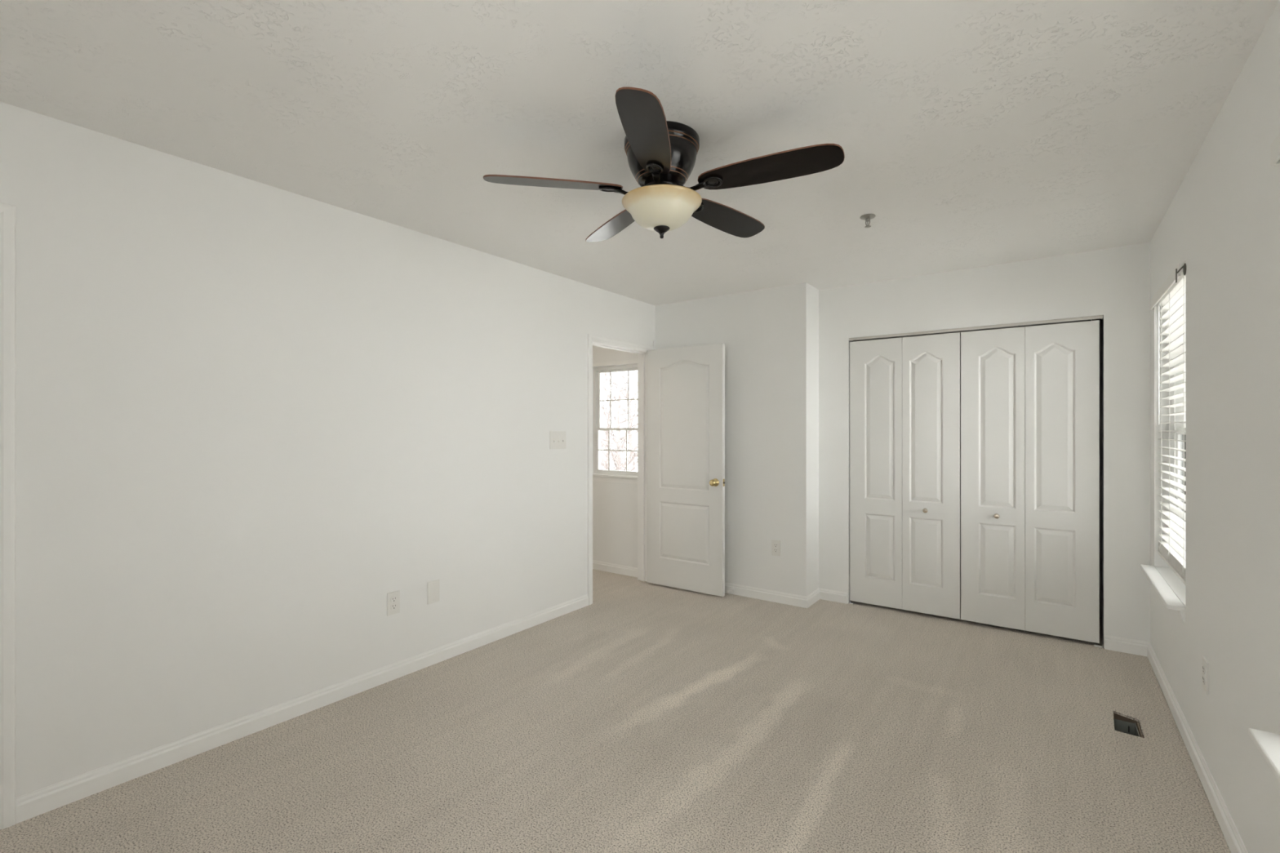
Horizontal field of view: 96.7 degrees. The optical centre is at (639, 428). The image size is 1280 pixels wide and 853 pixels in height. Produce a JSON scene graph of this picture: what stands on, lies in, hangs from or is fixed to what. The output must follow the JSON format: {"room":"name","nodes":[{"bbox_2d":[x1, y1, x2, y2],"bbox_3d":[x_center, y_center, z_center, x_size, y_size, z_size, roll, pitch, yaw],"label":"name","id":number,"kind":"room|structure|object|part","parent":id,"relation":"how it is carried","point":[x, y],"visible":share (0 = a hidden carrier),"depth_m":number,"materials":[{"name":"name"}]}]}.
{"room":"empty bedroom","nodes":[
{"label":"empty bedroom","id":0,"kind":"room"},
{"bbox_2d":[0,101,654,797],"bbox_3d":[-1.385,0.120,3.066,0.115,2.440,5.250,0,0,36],"label":"wall","id":1,"kind":"structure","parent":0,"point":[251,415],"depth_m":2.51,"materials":[{"name":"paint"}]},
{"bbox_2d":[0,202,15,829],"bbox_3d":[-2.381,0.291,1.572,0.018,2.098,0.888,0,0,36],"label":"door frame","id":2,"kind":"structure","parent":1,"relation":"attached to","point":[7,211],"depth_m":1.91,"materials":[{"name":"white paint"}]},
{"bbox_2d":[15,594,588,823],"bbox_3d":[-1.259,1.298,3.130,0.014,0.083,2.951,0,0,36],"label":"baseboard","id":3,"kind":"structure","parent":1,"relation":"attached to","point":[35,803],"depth_m":2.49,"materials":[{"name":"white paint"}]},
{"bbox_2d":[386,590,399,616],"bbox_3d":[-1.321,0.933,3.049,0.009,0.121,0.073,0,0,36],"label":"wall outlet","id":4,"kind":"object","parent":1,"relation":"attached to","point":[393,597],"visible":1,"depth_m":3.04,"materials":[{"name":"white plastic"}]},
{"bbox_2d":[391,604,396,609],"bbox_3d":[-1.319,0.953,3.048,0.003,0.029,0.033,0,0,36],"label":"receptacle","id":5,"kind":"object","parent":4,"relation":"attached to","point":[393,606],"depth_m":3.05,"materials":[{"name":"white plastic"}]},
{"bbox_2d":[391,596,396,602],"bbox_3d":[-1.319,0.913,3.048,0.003,0.029,0.033,0,0,36],"label":"receptacle","id":6,"kind":"object","parent":4,"relation":"attached to","point":[393,599],"depth_m":3.05,"materials":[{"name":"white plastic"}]},
{"bbox_2d":[426,579,439,604],"bbox_3d":[-1.178,0.930,3.247,0.007,0.126,0.078,0,0,36],"label":"blank plate","id":7,"kind":"object","parent":1,"relation":"attached to","point":[433,587],"visible":1,"depth_m":3.24,"materials":[{"name":"white plastic"}]},
{"bbox_2d":[549,431,565,448],"bbox_3d":[-0.581,0.079,4.064,0.019,0.126,0.163,0,0,36],"label":"light switch","id":8,"kind":"object","parent":1,"relation":"attached to","point":[557,438],"visible":1,"depth_m":4.06,"materials":[{"name":"white plastic"}]},
{"bbox_2d":[587,333,653,604],"bbox_3d":[-0.188,0.309,4.708,0.133,2.062,0.860,0,0,36],"label":"door frame","id":9,"kind":"structure","parent":1,"relation":"attached to","point":[642,356],"depth_m":5.00,"materials":[{"name":"white paint"}]},
{"bbox_2d":[646,342,724,596],"bbox_3d":[0.364,0.323,4.718,0.756,2.002,0.170,0,0,36],"label":"door","id":10,"kind":"structure","parent":9,"relation":"attached to","point":[686,385],"depth_m":4.68,"materials":[{"name":"white paint"}]},
{"bbox_3d":[0.582,0.425,4.497,0.062,0.062,0.067,0,0,36],"label":"knob","id":11,"kind":"part","parent":10,"relation":"part of","materials":[{"name":"gold metal"}]},
{"bbox_2d":[0,568,1231,852],"bbox_3d":[-0.278,1.495,2.806,4.965,0.310,6.325,0,0,36],"label":"floor","id":12,"kind":"structure","parent":0,"point":[645,717],"depth_m":2.34,"materials":[{"name":"beige carpet"}]},
{"bbox_2d":[1093,643,1102,648],"bbox_3d":[2.824,1.330,3.502,0.043,0.020,0.022,0,0,36],"label":"pivot bracket","id":13,"kind":"object","parent":12,"relation":"on","point":[1097,646],"visible":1,"depth_m":3.50,"materials":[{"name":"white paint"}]},
{"bbox_2d":[1112,711,1143,737],"bbox_3d":[2.220,1.463,2.592,0.097,0.253,0.222,0,0,36],"label":"duct","id":14,"kind":"object","parent":12,"relation":"in","point":[1130,728],"visible":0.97,"depth_m":2.66,"materials":[{"name":"metal"}]},
{"bbox_2d":[0,0,1279,305],"bbox_3d":[-0.316,-1.160,2.834,5.070,0.120,6.325,0,0,36],"label":"ceiling","id":15,"kind":"structure","parent":0,"point":[974,133],"depth_m":1.95,"materials":[{"name":"white paint"}]},
{"bbox_2d":[483,86,844,242],"bbox_3d":[0.121,-0.914,2.178,1.254,0.372,1.251,0,0,36],"label":"ceiling fan","id":16,"kind":"object","parent":15,"relation":"hanging from","point":[661,153],"visible":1,"depth_m":2.05,"materials":[{"name":"brown wood"}]},
{"bbox_3d":[-0.316,-0.909,2.103,0.510,0.006,0.143,0,13,-10],"label":"fan blade","id":17,"kind":"part","parent":16,"relation":"part of","materials":[{"name":"black wood"}]},
{"bbox_3d":[-0.104,-0.909,2.529,0.143,0.006,0.510,-14,6,-27],"label":"fan blade","id":18,"kind":"part","parent":16,"relation":"part of","materials":[{"name":"black wood"}]},
{"bbox_3d":[0.023,-0.909,1.770,0.143,0.006,0.510,13,2,8],"label":"fan blade","id":19,"kind":"part","parent":16,"relation":"part of","materials":[{"name":"black wood"}]},
{"bbox_3d":[0.083,-0.817,2.170,0.305,0.104,0.305,0,0,36],"label":"lamp shade","id":20,"kind":"part","parent":16,"relation":"part of","materials":[{"name":"white glass"}]},
{"bbox_3d":[0.367,-0.909,2.459,0.510,0.006,0.143,0,-12,-46],"label":"fan blade","id":21,"kind":"part","parent":16,"relation":"part of","materials":[{"name":"brown wood"}]},
{"bbox_3d":[0.446,-0.909,1.990,0.510,0.006,0.143,0,-12,26],"label":"fan blade","id":22,"kind":"part","parent":16,"relation":"part of","materials":[{"name":"brown wood"}]},
{"bbox_2d":[860,213,875,227],"bbox_3d":[1.178,-1.072,2.942,0.076,0.056,0.076,0,0,36],"label":"sprinkler","id":23,"kind":"object","parent":15,"relation":"attached to","point":[867,217],"visible":1,"depth_m":2.93,"materials":[{"name":"silver metal"}]},
{"bbox_2d":[592,282,811,596],"bbox_3d":[0.113,0.120,5.142,2.863,2.440,0.150,0,0,36],"label":"wall","id":24,"kind":"structure","parent":0,"point":[766,334],"depth_m":4.50,"materials":[{"name":"paint"}]},
{"bbox_2d":[592,359,637,484],"bbox_3d":[-0.226,-0.066,5.353,0.674,1.126,0.165,0,0,36],"label":"window","id":25,"kind":"structure","parent":24,"relation":"in","point":[598,475],"depth_m":5.42,"materials":[{"name":"white paint"}]},
{"bbox_3d":[-0.250,0.438,5.321,0.674,0.018,0.085,0,0,36],"label":"sill","id":26,"kind":"part","parent":25,"relation":"part of","materials":[{"name":"white paint"}]},
{"bbox_3d":[-0.250,-0.097,5.303,0.654,1.064,0.014,0,0,36],"label":"casing","id":27,"kind":"part","parent":25,"relation":"part of","materials":[{"name":"white paint"}]},
{"bbox_3d":[-0.192,0.203,5.357,0.558,0.425,0.022,0,0,36],"label":"sash","id":28,"kind":"part","parent":25,"relation":"part of","materials":[{"name":"white plastic"}]},
{"bbox_3d":[-0.177,-0.275,5.377,0.558,0.580,0.022,0,0,36],"label":"sash","id":29,"kind":"part","parent":25,"relation":"part of","materials":[{"name":"white plastic"}]},
{"bbox_2d":[592,560,637,577],"bbox_3d":[-0.539,1.298,5.512,1.373,0.083,0.014,0,0,36],"label":"baseboard","id":30,"kind":"structure","parent":24,"relation":"attached to","point":[597,565],"depth_m":5.28,"materials":[{"name":"white paint"}]},
{"bbox_2d":[724,582,807,608],"bbox_3d":[0.701,1.298,4.654,1.366,0.083,0.014,0,0,36],"label":"baseboard","id":31,"kind":"structure","parent":24,"relation":"attached to","point":[795,600],"depth_m":4.44,"materials":[{"name":"white paint"}]},
{"bbox_2d":[771,539,780,556],"bbox_3d":[1.052,0.921,4.403,0.073,0.121,0.009,0,0,36],"label":"wall outlet","id":32,"kind":"object","parent":24,"relation":"attached to","point":[775,544],"visible":1,"depth_m":4.40,"materials":[{"name":"white plastic"}]},
{"bbox_2d":[811,285,818,592],"bbox_3d":[1.353,0.120,4.512,0.115,2.440,0.280,0,0,36],"label":"wall","id":33,"kind":"structure","parent":0,"point":[815,292],"depth_m":4.43,"materials":[{"name":"paint"}]},
{"bbox_2d":[806,588,819,608],"bbox_3d":[1.332,1.298,4.373,0.014,0.083,0.299,0,0,36],"label":"baseboard","id":34,"kind":"structure","parent":33,"relation":"attached to","point":[814,597],"depth_m":4.36,"materials":[{"name":"white paint"}]},
{"bbox_2d":[853,319,1102,617],"bbox_3d":[2.445,0.120,4.319,2.042,2.440,0.685,0,0,36],"label":"door frame","id":35,"kind":"structure","parent":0,"point":[1100,320],"depth_m":4.04,"materials":[{"name":"paint"}]},
{"bbox_2d":[818,242,1150,648],"bbox_3d":[2.243,0.120,3.971,1.962,2.440,0.115,0,0,36],"label":"wall","id":36,"kind":"structure","parent":0,"point":[1113,283],"depth_m":3.61,"materials":[{"name":"paint"}]},
{"bbox_2d":[818,587,847,604],"bbox_3d":[1.499,1.298,4.429,0.219,0.083,0.014,0,0,36],"label":"baseboard","id":37,"kind":"structure","parent":36,"relation":"attached to","point":[824,594],"depth_m":4.42,"materials":[{"name":"white paint"}]},
{"bbox_2d":[848,315,1102,341],"bbox_3d":[2.226,-0.688,3.934,1.514,0.018,0.029,0,0,36],"label":"closet track","id":38,"kind":"object","parent":36,"relation":"attached to","point":[1099,317],"visible":1,"depth_m":3.85,"materials":[{"name":"white metal"}]},
{"bbox_2d":[849,337,902,609],"bbox_3d":[1.769,0.318,4.268,0.370,1.996,0.030,0,0,36],"label":"closet door","id":39,"kind":"structure","parent":38,"relation":"hanging from","point":[875,365],"depth_m":4.25,"materials":[{"name":"white paint"}]},
{"bbox_2d":[902,332,960,619],"bbox_3d":[2.062,0.318,4.039,0.369,1.996,0.058,0,0,36],"label":"closet door","id":40,"kind":"structure","parent":38,"relation":"hanging from","point":[931,363],"depth_m":4.03,"materials":[{"name":"white paint"}]},
{"bbox_2d":[960,325,1025,630],"bbox_3d":[2.365,0.318,3.821,0.366,1.996,0.058,0,0,36],"label":"closet door","id":41,"kind":"structure","parent":38,"relation":"hanging from","point":[993,362],"depth_m":3.82,"materials":[{"name":"white paint"}]},
{"bbox_3d":[2.379,0.580,3.792,0.033,0.033,0.028,0,0,36],"label":"knob","id":42,"kind":"part","parent":41,"relation":"part of","materials":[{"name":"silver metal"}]},
{"bbox_2d":[1025,319,1099,643],"bbox_3d":[2.676,0.318,3.614,0.377,1.996,0.030,0,0,36],"label":"closet door","id":43,"kind":"structure","parent":38,"relation":"hanging from","point":[1062,360],"depth_m":3.60,"materials":[{"name":"white paint"}]},
{"bbox_2d":[1104,635,1149,656],"bbox_3d":[2.916,1.298,3.405,0.208,0.083,0.014,0,0,36],"label":"baseboard","id":44,"kind":"structure","parent":36,"relation":"attached to","point":[1112,643],"depth_m":3.40,"materials":[{"name":"white paint"}]},
{"bbox_2d":[1150,0,1279,852],"bbox_3d":[1.710,0.120,1.433,0.145,2.440,6.225,0,0,36],"label":"wall","id":45,"kind":"structure","parent":0,"point":[1222,221],"depth_m":1.82,"materials":[{"name":"paint"}]},
{"bbox_2d":[1140,351,1186,622],"bbox_3d":[2.670,0.054,2.815,0.206,1.579,0.921,0,0,36],"label":"window","id":46,"kind":"structure","parent":45,"relation":"in","point":[1168,586],"depth_m":3.01,"materials":[{"name":"white plastic"}]},
{"bbox_3d":[2.645,0.782,2.833,0.144,0.020,0.921,0,0,36],"label":"sill","id":47,"kind":"part","parent":46,"relation":"part of","materials":[{"name":"white paint"}]},
{"bbox_2d":[1150,262,1186,585],"bbox_3d":[2.666,-0.017,2.837,0.084,1.434,0.939,0,0,36],"label":"window blind","id":48,"kind":"object","parent":46,"relation":"attached to","point":[1171,295],"visible":0.65,"depth_m":2.88,"materials":[{"name":"white plastic"}]},
{"bbox_3d":[2.701,0.003,2.870,0.064,1.385,0.017,0,0,19],"label":"ladder cord","id":49,"kind":"part","parent":48,"relation":"part of","materials":[{"name":"white fabric"}]},
{"bbox_3d":[2.667,0.690,2.818,0.051,0.019,0.902,0,0,36],"label":"rail","id":50,"kind":"part","parent":48,"relation":"part of","materials":[{"name":"white plastic"}]},
{"bbox_3d":[2.476,0.003,2.558,0.064,1.385,0.017,0,0,19],"label":"ladder cord","id":51,"kind":"part","parent":48,"relation":"part of","materials":[{"name":"white fabric"}]},
{"bbox_3d":[2.728,0.018,2.773,0.063,1.507,0.920,0,0,36],"label":"frame","id":52,"kind":"part","parent":46,"relation":"part of","materials":[{"name":"white plastic"}]},
{"bbox_3d":[2.717,0.374,2.781,0.024,0.763,0.868,0,0,36],"label":"sash","id":53,"kind":"part","parent":46,"relation":"part of","materials":[{"name":"white plastic"}]},
{"bbox_3d":[2.717,0.374,2.781,0.003,0.691,0.796,0,0,36],"label":"pane","id":54,"kind":"part","parent":46,"relation":"part of","materials":[{"name":"clear glass"}]},
{"bbox_3d":[2.739,-0.341,2.765,0.024,0.756,0.868,0,0,36],"label":"sash","id":55,"kind":"part","parent":46,"relation":"part of","materials":[{"name":"white plastic"}]},
{"bbox_2d":[1175,262,1186,282],"bbox_3d":[2.361,-0.683,2.483,0.028,0.076,0.052,0,0,36],"label":"bracket","id":56,"kind":"object","parent":45,"relation":"attached to","point":[1184,267],"visible":1,"depth_m":2.48,"materials":[{"name":"metal"}]},
{"bbox_3d":[2.370,-0.695,2.476,0.006,0.052,0.052,0,0,36],"label":"wall plate","id":57,"kind":"part","parent":56,"relation":"part of","materials":[{"name":"metal"}]},
{"bbox_2d":[1146,642,1248,852],"bbox_3d":[1.411,1.296,1.155,0.014,0.079,5.425,0,0,36],"label":"baseboard","id":58,"kind":"structure","parent":45,"relation":"attached to","point":[1234,842],"depth_m":2.17,"materials":[{"name":"white paint"}]},
{"bbox_2d":[1202,656,1208,694],"bbox_3d":[2.126,0.926,2.141,0.009,0.118,0.080,0,0,36],"label":"wall outlet","id":59,"kind":"object","parent":45,"relation":"attached to","point":[1205,664],"visible":1,"depth_m":2.13,"materials":[{"name":"white plastic"}]},
{"bbox_2d":[1202,675,1204,684],"bbox_3d":[2.124,0.946,2.142,0.003,0.029,0.033,0,0,36],"label":"receptacle","id":60,"kind":"object","parent":59,"relation":"attached to","point":[1203,676],"depth_m":2.14,"materials":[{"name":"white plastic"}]},
{"bbox_2d":[1202,665,1204,674],"bbox_3d":[2.124,0.906,2.142,0.003,0.029,0.033,0,0,36],"label":"receptacle","id":61,"kind":"object","parent":59,"relation":"attached to","point":[1203,666],"depth_m":2.14,"materials":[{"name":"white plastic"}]},
{"bbox_2d":[1248,133,1279,782],"bbox_3d":[1.395,0.054,1.049,0.206,1.579,0.946,0,0,36],"label":"window","id":62,"kind":"structure","parent":45,"relation":"in","point":[1268,744],"depth_m":1.41,"materials":[{"name":"white plastic"}]},
{"bbox_3d":[1.363,0.782,1.057,0.144,0.020,0.921,0,0,36],"label":"sill","id":63,"kind":"part","parent":62,"relation":"part of","materials":[{"name":"white paint"}]},
{"label":"outside","id":64,"kind":"structure","parent":0,"visible":0},
{"bbox_2d":[600,447,637,471],"bbox_3d":[11.708,4.490,16.215,160.000,0.300,200.000,0,0,36],"label":"ground","id":65,"kind":"structure","parent":64,"point":[612,465],"depth_m":73.86,"materials":[{"name":"white snow"}]},
{"bbox_2d":[600,371,637,471],"bbox_3d":[-0.343,0.195,18.403,6.085,8.417,5.676,0,0,-26],"label":"bare tree","id":66,"kind":"object","parent":65,"relation":"on","point":[618,457],"visible":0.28,"depth_m":18.37,"materials":[{"name":"grey plant"}]},
{"bbox_2d":[600,370,637,471],"bbox_3d":[-0.417,-0.278,22.856,6.634,9.343,6.729,0,0,-21],"label":"bare tree","id":67,"kind":"object","parent":65,"relation":"on","point":[630,443],"visible":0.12,"depth_m":23.01,"materials":[{"name":"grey plant"}]},
{"bbox_2d":[600,370,637,470],"bbox_3d":[-1.352,0.148,28.825,6.849,8.535,6.125,0,0,36],"label":"bare tree","id":68,"kind":"object","parent":65,"relation":"on","point":[633,371],"visible":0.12,"depth_m":28.92,"materials":[{"name":"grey plant"}]}
]}

